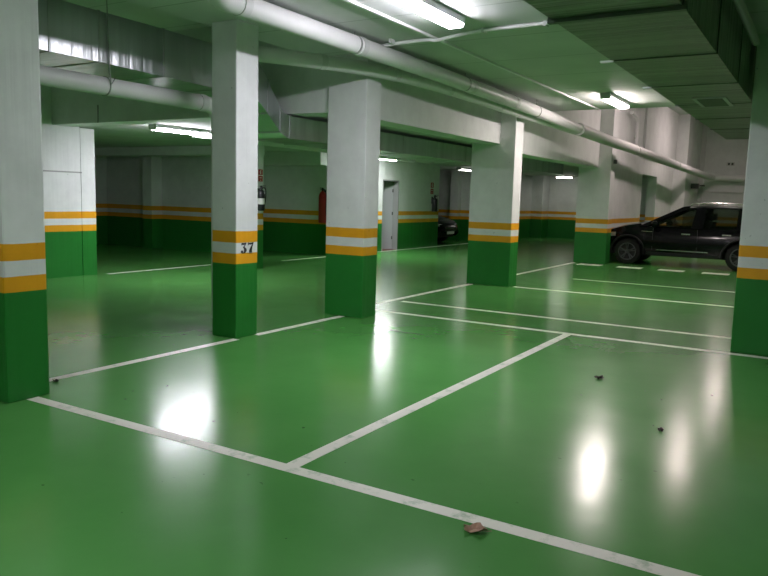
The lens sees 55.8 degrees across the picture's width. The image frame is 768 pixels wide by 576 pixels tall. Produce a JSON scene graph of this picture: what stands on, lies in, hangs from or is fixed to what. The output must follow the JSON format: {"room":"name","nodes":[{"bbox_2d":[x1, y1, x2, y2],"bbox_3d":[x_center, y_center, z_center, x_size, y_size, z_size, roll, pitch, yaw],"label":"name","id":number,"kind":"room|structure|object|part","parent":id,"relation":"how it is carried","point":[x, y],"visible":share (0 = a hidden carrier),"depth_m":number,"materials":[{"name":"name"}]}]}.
{"room":"parking garage","nodes":[
{"label":"parking garage","id":0,"kind":"room"},
{"bbox_2d":[40,85,96,278],"bbox_3d":[-8.455,-1.543,7.444,0.350,3.750,12.530,6,8,31],"label":"wall","id":1,"kind":"structure","parent":0,"point":[69,198],"depth_m":12.29,"materials":[{"name":"paint"}]},
{"bbox_2d":[43,170,81,172],"bbox_3d":[-5.566,-1.913,11.835,0.008,0.024,1.460,6,8,31],"label":"trim","id":2,"kind":"structure","parent":1,"relation":"attached to","point":[43,170],"depth_m":12.13,"materials":[{"name":"grey"}]},
{"bbox_2d":[95,157,107,243],"bbox_3d":[-5.151,-2.996,24.619,0.200,2.560,23.000,6,8,31],"label":"wall","id":3,"kind":"structure","parent":0,"point":[100,162],"depth_m":20.09,"materials":[{"name":"paint"}]},
{"bbox_2d":[63,0,211,31],"bbox_3d":[-8.747,-3.506,7.158,11.900,0.200,12.100,6,8,31],"label":"ceiling","id":4,"kind":"structure","parent":0,"point":[121,8],"depth_m":9.35,"materials":[{"name":"paint"}]},
{"bbox_2d":[40,0,212,317],"bbox_3d":[-4.429,-1.048,4.300,0.229,3.730,9.887,6,8,31],"label":"drain pipe","id":5,"kind":"object","parent":4,"relation":"hanging from","point":[49,76],"visible":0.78,"depth_m":7.17,"materials":[{"name":"grey"}]},
{"bbox_2d":[95,146,264,156],"bbox_3d":[-5.465,-3.332,17.709,6.300,0.200,0.400,6,8,31],"label":"beam","id":6,"kind":"structure","parent":0,"point":[168,150],"depth_m":17.53,"materials":[{"name":"paint"}]},
{"bbox_2d":[51,27,328,126],"bbox_3d":[-2.774,-3.036,10.451,6.000,1.220,0.380,6,8,31],"label":"beam","id":7,"kind":"structure","parent":0,"point":[300,92],"depth_m":10.42,"materials":[{"name":"paint"}]},
{"bbox_2d":[97,105,98,122],"bbox_3d":[-4.446,-2.707,11.282,0.030,0.270,0.008,6,8,31],"label":"trim","id":8,"kind":"structure","parent":7,"relation":"attached to","point":[97,105],"depth_m":11.28,"materials":[{"name":"grey"}]},
{"bbox_2d":[38,0,563,174],"bbox_3d":[-1.508,-2.447,9.492,0.774,0.994,22.596,6,8,31],"label":"ventilation duct","id":9,"kind":"object","parent":7,"relation":"attached to","point":[72,37],"visible":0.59,"depth_m":7.57,"materials":[{"name":"silver metal"}]},
{"bbox_2d":[124,0,304,51],"bbox_3d":[-3.825,-2.598,4.006,0.100,0.550,11.700,6,8,31],"label":"ceiling","id":10,"kind":"structure","parent":0,"point":[131,1],"depth_m":7.13,"materials":[{"name":"paint"}]},
{"bbox_2d":[106,156,326,254],"bbox_3d":[-4.519,-2.322,19.358,6.800,2.560,1.800,6,8,31],"label":"wall","id":11,"kind":"structure","parent":0,"point":[186,180],"depth_m":18.92,"materials":[{"name":"paint"}]},
{"bbox_2d":[318,188,326,222],"bbox_3d":[-1.545,-2.078,18.247,0.201,0.875,0.227,1,7,-5],"label":"fire extinguisher","id":12,"kind":"object","parent":11,"relation":"attached to","point":[323,195],"visible":0.87,"depth_m":18.17,"materials":[{"name":"red metal"}]},
{"bbox_2d":[264,151,326,165],"bbox_3d":[-2.381,-3.274,18.416,2.350,0.320,0.600,6,8,31],"label":"beam","id":13,"kind":"structure","parent":0,"point":[312,158],"depth_m":17.98,"materials":[{"name":"paint"}]},
{"bbox_2d":[79,116,645,176],"bbox_3d":[0.381,-3.929,21.777,12.400,0.300,22.300,6,8,31],"label":"ceiling","id":14,"kind":"structure","parent":0,"point":[133,135],"depth_m":14.35,"materials":[{"name":"paint"}]},
{"bbox_2d":[149,123,210,136],"bbox_3d":[-3.265,-2.625,12.139,0.170,0.101,1.550,6,8,31],"label":"ceiling light","id":15,"kind":"object","parent":14,"relation":"attached to","point":[157,127],"visible":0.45,"depth_m":11.89,"materials":[{"name":"grey plastic"}]},
{"bbox_2d":[155,128,210,136],"bbox_3d":[-3.266,-2.595,12.143,0.160,0.040,1.490,6,8,31],"label":"diffuser","id":16,"kind":"object","parent":15,"relation":"attached to","point":[190,131],"depth_m":12.04,"materials":[{"name":"white plastic"}]},
{"bbox_2d":[192,135,414,161],"bbox_3d":[-1.251,-3.025,15.867,0.120,0.120,7.800,6,8,31],"label":"beam","id":17,"kind":"structure","parent":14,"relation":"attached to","point":[193,136],"depth_m":14.98,"materials":[{"name":"white"}]},
{"bbox_2d":[456,167,470,170],"bbox_3d":[2.820,-3.994,24.457,0.170,0.101,1.400,6,8,31],"label":"ceiling light","id":18,"kind":"object","parent":14,"relation":"attached to","point":[457,168],"visible":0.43,"depth_m":24.04,"materials":[{"name":"grey plastic"}]},
{"bbox_2d":[556,175,573,177],"bbox_3d":[7.178,-4.416,28.807,0.700,0.101,0.170,6,8,31],"label":"ceiling light","id":19,"kind":"object","parent":14,"relation":"attached to","point":[557,176],"visible":1,"depth_m":28.73,"materials":[{"name":"white plastic"}]},
{"bbox_2d":[0,237,767,575],"bbox_3d":[1.298,-0.186,14.494,22.100,0.150,34.400,6,8,31],"label":"floor","id":20,"kind":"structure","parent":0,"point":[541,443],"depth_m":4.77,"materials":[{"name":"green paint"}]},
{"bbox_2d":[0,0,49,402],"bbox_3d":[-2.643,-0.810,5.088,0.360,3.200,0.320,6,8,31],"label":"square pillar","id":21,"kind":"structure","parent":20,"relation":"on","point":[24,357],"depth_m":5.01,"materials":[{"name":"paint"}]},
{"bbox_2d":[49,339,238,381],"bbox_3d":[-2.142,0.637,6.521,0.090,0.002,2.350,6,8,31],"label":"floor marking","id":22,"kind":"object","parent":20,"relation":"on","point":[228,340],"depth_m":6.45,"materials":[{"name":"paint"}]},
{"bbox_2d":[142,156,161,248],"bbox_3d":[-6.081,-2.326,19.048,0.350,2.560,0.350,6,8,31],"label":"square pillar","id":23,"kind":"structure","parent":20,"relation":"on","point":[151,165],"depth_m":18.94,"materials":[{"name":"paint"}]},
{"bbox_2d":[107,264,210,273],"bbox_3d":[-3.949,-0.432,14.679,0.090,0.002,3.900,6,8,31],"label":"floor marking","id":24,"kind":"object","parent":20,"relation":"on","point":[209,264],"depth_m":13.96,"materials":[{"name":"paint"}]},
{"bbox_2d":[212,19,258,338],"bbox_3d":[-1.550,-1.088,7.562,0.339,3.200,0.330,6,8,31],"label":"square pillar","id":25,"kind":"structure","parent":20,"relation":"on","point":[234,42],"depth_m":7.44,"materials":[{"name":"paint"}]},
{"bbox_2d":[257,145,263,268],"bbox_3d":[-2.628,-1.669,14.549,0.280,2.560,0.320,6,8,31],"label":"square pillar","id":26,"kind":"structure","parent":20,"relation":"on","point":[260,147],"depth_m":14.57,"materials":[{"name":"paint"}]},
{"bbox_2d":[258,168,262,181],"bbox_3d":[-2.459,-2.242,14.454,0.007,0.270,0.160,6,8,31],"label":"fire sign","id":27,"kind":"object","parent":26,"relation":"attached to","point":[260,171],"visible":0.8,"depth_m":14.45,"materials":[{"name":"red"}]},
{"bbox_2d":[258,186,265,210],"bbox_3d":[-2.431,-1.784,14.407,0.186,0.495,0.152,1,7,-5],"label":"fire extinguisher","id":28,"kind":"object","parent":26,"relation":"attached to","point":[261,194],"visible":0.98,"depth_m":14.36,"materials":[{"name":"black metal"}]},
{"bbox_2d":[255,316,344,334],"bbox_3d":[-0.953,0.428,8.461,0.090,0.002,1.620,6,8,31],"label":"floor marking","id":29,"kind":"object","parent":20,"relation":"on","point":[335,317],"depth_m":8.39,"materials":[{"name":"paint"}]},
{"bbox_2d":[325,54,381,317],"bbox_3d":[-0.392,-1.248,9.097,0.570,3.200,0.330,6,8,31],"label":"square pillar","id":30,"kind":"structure","parent":20,"relation":"on","point":[354,100],"depth_m":8.96,"materials":[{"name":"paint"}]},
{"bbox_2d":[27,397,699,575],"bbox_3d":[0.618,1.113,3.322,7.360,0.002,0.090,6,8,31],"label":"floor marking","id":31,"kind":"object","parent":20,"relation":"on","point":[643,565],"depth_m":3.64,"materials":[{"name":"paint"}]},
{"bbox_2d":[282,243,467,260],"bbox_3d":[0.562,-1.129,21.261,0.090,0.002,11.100,6,8,31],"label":"floor marking","id":32,"kind":"object","parent":20,"relation":"on","point":[465,243],"depth_m":20.71,"materials":[{"name":"paint"}]},
{"bbox_2d":[376,284,471,303],"bbox_3d":[0.485,0.115,11.286,0.100,0.002,4.130,6,8,31],"label":"floor marking","id":33,"kind":"object","parent":20,"relation":"on","point":[464,284],"depth_m":11.40,"materials":[{"name":"paint"}]},
{"bbox_2d":[286,334,569,466],"bbox_3d":[0.791,0.761,6.178,0.090,0.002,5.004,6,8,31],"label":"floor marking","id":34,"kind":"object","parent":20,"relation":"on","point":[334,445],"depth_m":5.16,"materials":[{"name":"paint"}]},
{"bbox_2d":[437,215,458,241],"bbox_3d":[0.498,-2.400,25.450,4.116,1.483,2.060,6,8,31],"label":"hatchback car","id":35,"kind":"object","parent":20,"relation":"on","point":[447,227],"visible":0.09,"depth_m":24.51,"materials":[{"name":"black paint"}]},
{"bbox_2d":[444,227,455,231],"bbox_3d":[2.216,-1.987,24.454,0.065,0.149,0.840,6,8,31],"label":"grille","id":36,"kind":"object","parent":35,"relation":"attached to","point":[446,229],"depth_m":24.38,"materials":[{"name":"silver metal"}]},
{"bbox_2d":[449,170,461,239],"bbox_3d":[2.629,-3.045,26.737,0.300,2.560,0.300,6,8,31],"label":"pier","id":37,"kind":"object","parent":20,"relation":"on","point":[456,175],"visible":0.79,"depth_m":26.59,"materials":[{"name":"paint"}]},
{"bbox_2d":[463,522,488,532],"bbox_3d":[0.426,1.094,3.300,0.130,0.030,0.087,2,7,2],"label":"dry leaf","id":38,"kind":"object","parent":20,"relation":"on","point":[477,526],"visible":1,"depth_m":3.30,"materials":[{"name":"brown plant"}]},
{"bbox_2d":[466,112,523,286],"bbox_3d":[1.972,-1.655,12.881,0.810,3.200,0.370,6,8,31],"label":"square pillar","id":39,"kind":"structure","parent":20,"relation":"on","point":[496,169],"depth_m":12.73,"materials":[{"name":"paint"}]},
{"bbox_2d":[530,176,549,237],"bbox_3d":[6.546,-3.403,30.481,0.480,2.560,0.800,6,8,31],"label":"pier","id":40,"kind":"object","parent":20,"relation":"on","point":[538,220],"visible":0.86,"depth_m":30.19,"materials":[{"name":"paint"}]},
{"bbox_2d":[516,262,572,274],"bbox_3d":[3.255,-0.373,15.807,0.100,0.002,5.860,6,8,31],"label":"floor marking","id":41,"kind":"object","parent":20,"relation":"on","point":[571,262],"depth_m":16.42,"materials":[{"name":"paint"}]},
{"bbox_2d":[401,301,730,338],"bbox_3d":[3.593,0.537,8.597,7.800,0.002,0.100,6,8,31],"label":"floor marking","id":42,"kind":"object","parent":20,"relation":"on","point":[401,301],"depth_m":9.27,"materials":[{"name":"paint"}]},
{"bbox_2d":[375,310,767,358],"bbox_3d":[3.148,0.632,7.738,7.660,0.002,0.100,6,8,31],"label":"floor marking","id":43,"kind":"object","parent":20,"relation":"on","point":[375,310],"depth_m":8.26,"materials":[{"name":"paint"}]},
{"bbox_2d":[577,263,600,265],"bbox_3d":[5.046,-0.572,17.798,0.560,0.002,0.420,6,8,31],"label":"floor marking","id":44,"kind":"object","parent":20,"relation":"on","point":[580,263],"depth_m":17.79,"materials":[{"name":"paint"}]},
{"bbox_2d":[573,109,618,263],"bbox_3d":[5.307,-2.920,18.103,0.800,4.600,0.400,6,8,31],"label":"square pillar","id":45,"kind":"structure","parent":20,"relation":"on","point":[595,192],"depth_m":18.01,"materials":[{"name":"paint"}]},
{"bbox_2d":[514,286,732,306],"bbox_3d":[5.362,0.295,10.932,7.220,0.002,0.090,6,8,31],"label":"floor marking","id":46,"kind":"object","parent":20,"relation":"on","point":[514,286],"depth_m":11.75,"materials":[{"name":"paint"}]},
{"bbox_2d":[618,266,640,268],"bbox_3d":[5.853,-0.489,17.312,0.560,0.002,0.420,6,8,31],"label":"floor marking","id":47,"kind":"object","parent":20,"relation":"on","point":[618,266],"depth_m":17.30,"materials":[{"name":"paint"}]},
{"bbox_2d":[578,279,728,291],"bbox_3d":[6.651,0.118,12.637,6.800,0.001,0.060,6,8,31],"label":"floor marking","id":48,"kind":"object","parent":20,"relation":"on","point":[578,279],"depth_m":13.59,"materials":[{"name":"paint"}]},
{"bbox_2d":[659,269,683,271],"bbox_3d":[6.660,-0.406,16.827,0.560,0.002,0.420,6,8,31],"label":"floor marking","id":49,"kind":"object","parent":20,"relation":"on","point":[659,269],"depth_m":16.81,"materials":[{"name":"paint"}]},
{"bbox_2d":[610,203,742,270],"bbox_3d":[7.640,-1.364,18.290,4.116,1.595,2.060,6,8,31],"label":"hatchback car","id":50,"kind":"object","parent":20,"relation":"on","point":[630,243],"visible":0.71,"depth_m":17.67,"materials":[{"name":"black paint"}]},
{"bbox_3d":[6.110,-1.111,18.228,0.860,0.488,0.052,6,8,31],"label":"wheel arch trim","id":51,"kind":"part","parent":50,"relation":"part of","materials":[{"name":"black plastic"}]},
{"bbox_2d":[651,221,658,227],"bbox_3d":[6.656,-1.563,17.791,0.170,0.170,0.225,6,8,31],"label":"mirror","id":52,"kind":"object","parent":50,"relation":"attached to","point":[654,224],"depth_m":17.71,"materials":[{"name":"black plastic"}]},
{"bbox_2d":[666,220,672,225],"bbox_3d":[7.605,-1.730,19.341,0.170,0.170,0.245,6,8,31],"label":"mirror","id":53,"kind":"object","parent":50,"relation":"attached to","point":[670,222],"depth_m":19.29,"materials":[{"name":"black mirror"}]},
{"bbox_3d":[7.211,-0.891,17.592,1.170,0.017,0.024,6,8,31],"label":"sill trim","id":54,"kind":"part","parent":50,"relation":"part of","materials":[{"name":"silver metal"}]},
{"bbox_3d":[7.210,-0.799,17.627,1.650,0.075,0.024,6,8,31],"label":"sill moulding","id":55,"kind":"part","parent":50,"relation":"part of","materials":[{"name":"black plastic"}]},
{"bbox_3d":[7.858,-1.350,17.723,0.240,0.520,0.460,6,8,31],"label":"seat","id":56,"kind":"part","parent":50,"relation":"part of","materials":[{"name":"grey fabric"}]},
{"bbox_3d":[8.058,-1.960,17.269,1.487,0.136,0.032,6,8,31],"label":"roof rail","id":57,"kind":"part","parent":50,"relation":"part of","materials":[{"name":"silver metal"}]},
{"bbox_3d":[8.304,-0.885,16.908,0.860,0.488,0.052,6,8,31],"label":"wheel arch trim","id":58,"kind":"part","parent":50,"relation":"part of","materials":[{"name":"black plastic"}]},
{"bbox_2d":[702,272,729,274],"bbox_3d":[7.466,-0.323,16.342,0.560,0.002,0.420,6,8,31],"label":"floor marking","id":59,"kind":"object","parent":20,"relation":"on","point":[703,272],"depth_m":16.34,"materials":[{"name":"paint"}]},
{"bbox_2d":[730,34,767,355],"bbox_3d":[4.083,-0.907,7.364,0.750,3.200,0.400,6,8,31],"label":"square pillar","id":60,"kind":"structure","parent":20,"relation":"on","point":[749,335],"depth_m":7.37,"materials":[{"name":"paint"}]},
{"bbox_2d":[377,159,439,251],"bbox_3d":[0.210,-2.368,20.784,0.200,2.560,5.550,6,8,31],"label":"wall","id":61,"kind":"structure","parent":0,"point":[417,223],"depth_m":21.67,"materials":[{"name":"paint"}]},
{"bbox_2d":[381,179,398,250],"bbox_3d":[-0.089,-2.084,20.744,0.638,1.990,0.880,6,8,31],"label":"door","id":62,"kind":"structure","parent":61,"relation":"in","point":[390,202],"depth_m":20.95,"materials":[{"name":"grey paint"}]},
{"bbox_2d":[430,182,433,194],"bbox_3d":[1.496,-3.103,22.596,0.007,0.400,0.240,6,8,31],"label":"fire sign","id":63,"kind":"object","parent":61,"relation":"attached to","point":[431,183],"visible":1,"depth_m":22.59,"materials":[{"name":"red"}]},
{"bbox_2d":[431,195,437,211],"bbox_3d":[1.582,-2.638,22.620,0.206,0.515,0.172,1,7,-6],"label":"fire extinguisher","id":64,"kind":"object","parent":61,"relation":"attached to","point":[434,201],"visible":1,"depth_m":22.56,"materials":[{"name":"black metal"}]},
{"bbox_2d":[380,64,501,143],"bbox_3d":[0.793,-2.678,10.843,0.350,0.730,4.170,6,8,31],"label":"beam","id":65,"kind":"structure","parent":0,"point":[403,106],"depth_m":10.50,"materials":[{"name":"paint"}]},
{"bbox_2d":[136,0,767,110],"bbox_3d":[2.154,-2.301,3.967,10.200,0.300,17.800,6,8,31],"label":"ceiling","id":66,"kind":"structure","parent":0,"point":[552,56],"depth_m":7.97,"materials":[{"name":"paint"}]},
{"bbox_2d":[390,0,464,28],"bbox_3d":[0.300,-2.431,6.219,0.170,0.101,1.500,6,8,31],"label":"ceiling light","id":67,"kind":"object","parent":66,"relation":"attached to","point":[432,10],"visible":1,"depth_m":6.38,"materials":[{"name":"grey plastic"}]},
{"bbox_2d":[381,20,548,46],"bbox_3d":[0.954,-2.560,7.316,2.538,0.082,0.134,6,9,33],"label":"conduit","id":68,"kind":"object","parent":66,"relation":"attached to","point":[392,42],"visible":0.82,"depth_m":7.32,"materials":[{"name":"white"}]},
{"bbox_2d":[343,0,599,109],"bbox_3d":[-0.630,-2.439,5.776,0.035,0.024,17.400,6,8,31],"label":"cable trunking","id":69,"kind":"object","parent":66,"relation":"attached to","point":[352,2],"visible":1,"depth_m":8.07,"materials":[{"name":"white plastic"}]},
{"bbox_2d":[208,0,745,181],"bbox_3d":[5.866,-3.241,16.843,5.248,0.829,26.100,8,10,44],"label":"drain pipe","id":70,"kind":"object","parent":66,"relation":"attached to","point":[261,11],"visible":0.98,"depth_m":8.47,"materials":[{"name":"grey"}]},
{"bbox_2d":[258,46,577,134],"bbox_3d":[1.296,-3.079,10.731,0.864,0.880,8.466,8,9,40],"label":"pipe","id":71,"kind":"object","parent":70,"relation":"attached to","point":[265,54],"visible":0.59,"depth_m":8.49,"materials":[{"name":"grey metal"}]},
{"bbox_2d":[600,92,629,108],"bbox_3d":[3.745,-3.026,11.747,0.170,0.101,1.250,6,8,31],"label":"ceiling light","id":72,"kind":"object","parent":66,"relation":"attached to","point":[608,97],"visible":1,"depth_m":11.55,"materials":[{"name":"grey plastic"}]},
{"bbox_2d":[603,97,628,108],"bbox_3d":[3.744,-2.997,11.751,0.160,0.040,1.190,6,8,31],"label":"diffuser","id":73,"kind":"object","parent":72,"relation":"attached to","point":[618,102],"depth_m":11.69,"materials":[{"name":"white plastic"}]},
{"bbox_2d":[524,0,756,138],"bbox_3d":[1.542,-1.928,4.559,0.852,0.624,16.896,6,8,31],"label":"ventilation duct","id":74,"kind":"object","parent":66,"relation":"attached to","point":[699,55],"visible":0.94,"depth_m":5.34,"materials":[{"name":"grey"}]},
{"bbox_2d":[692,96,733,106],"bbox_3d":[3.478,-1.964,7.668,0.320,0.013,0.720,6,8,31],"label":"vent grille","id":75,"kind":"object","parent":74,"relation":"attached to","point":[711,101],"depth_m":7.56,"materials":[{"name":"grey"}]},
{"bbox_2d":[732,0,759,45],"bbox_3d":[0.642,-1.839,2.117,0.080,0.240,10.600,6,8,31],"label":"pipe","id":76,"kind":"object","parent":66,"relation":"attached to","point":[740,5],"visible":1,"depth_m":5.79,"materials":[{"name":"silver metal"}]},
{"bbox_2d":[438,170,532,240],"bbox_3d":[2.302,-3.499,30.303,6.600,2.560,5.500,6,8,31],"label":"wall","id":77,"kind":"structure","parent":0,"point":[445,175],"depth_m":27.11,"materials":[{"name":"paint"}]},
{"bbox_2d":[522,119,599,167],"bbox_3d":[3.601,-3.121,15.416,0.370,0.830,5.940,6,8,31],"label":"beam","id":78,"kind":"structure","parent":0,"point":[540,142],"depth_m":15.18,"materials":[{"name":"paint"}]},
{"bbox_2d":[552,108,673,261],"bbox_3d":[7.110,-3.235,21.027,0.580,4.600,16.300,6,8,31],"label":"wall","id":79,"kind":"structure","parent":0,"point":[630,168],"depth_m":20.04,"materials":[{"name":"paint"}]},
{"bbox_2d":[630,111,639,156],"bbox_3d":[6.729,-4.103,19.442,0.165,1.136,1.076,7,9,35],"label":"conduit","id":80,"kind":"object","parent":79,"relation":"attached to","point":[633,113],"visible":0.6,"depth_m":19.57,"materials":[{"name":"white"}]},
{"bbox_2d":[643,107,678,159],"bbox_3d":[8.775,-4.859,22.894,0.060,1.750,4.900,6,8,31],"label":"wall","id":81,"kind":"structure","parent":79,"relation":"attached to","point":[661,123],"depth_m":22.64,"materials":[{"name":"paint"}]},
{"bbox_2d":[670,114,702,225],"bbox_3d":[10.994,-3.800,26.413,0.420,4.600,2.990,6,8,31],"label":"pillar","id":82,"kind":"structure","parent":79,"relation":"attached to","point":[689,136],"depth_m":25.25,"materials":[{"name":"paint"}]},
{"bbox_2d":[691,183,704,188],"bbox_3d":[11.261,-3.655,26.035,0.450,0.180,0.200,6,8,31],"label":"bracket","id":83,"kind":"object","parent":79,"relation":"attached to","point":[693,185],"visible":1,"depth_m":25.99,"materials":[{"name":"grey metal"}]},
{"bbox_2d":[547,127,748,238],"bbox_3d":[10.284,-4.113,28.763,22.100,4.600,0.300,6,8,31],"label":"wall","id":84,"kind":"structure","parent":0,"point":[720,150],"depth_m":27.31,"materials":[{"name":"paint"}]},
{"bbox_2d":[697,124,707,205],"bbox_3d":[11.998,-3.908,27.500,0.160,4.600,0.100,6,8,31],"label":"trim strip","id":85,"kind":"object","parent":84,"relation":"attached to","point":[705,128],"visible":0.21,"depth_m":27.34,"materials":[{"name":"grey metal"}]},
{"bbox_2d":[702,191,743,192],"bbox_3d":[14.474,-3.397,26.056,5.640,0.040,0.070,6,8,31],"label":"trim ledge","id":86,"kind":"object","parent":84,"relation":"attached to","point":[702,191],"visible":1,"depth_m":27.16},
{"bbox_2d":[726,162,734,165],"bbox_3d":[12.864,-4.601,26.936,0.270,0.110,0.028,6,8,31],"label":"wall socket","id":87,"kind":"object","parent":84,"relation":"attached to","point":[728,163],"visible":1,"depth_m":26.92,"materials":[{"name":"grey plastic"}]},
{"bbox_2d":[668,106,687,114],"bbox_3d":[11.284,-4.639,18.260,9.700,1.300,16.800,6,8,31],"label":"ceiling","id":88,"kind":"structure","parent":0,"point":[677,109],"depth_m":23.87,"materials":[{"name":"paint"}]}
]}

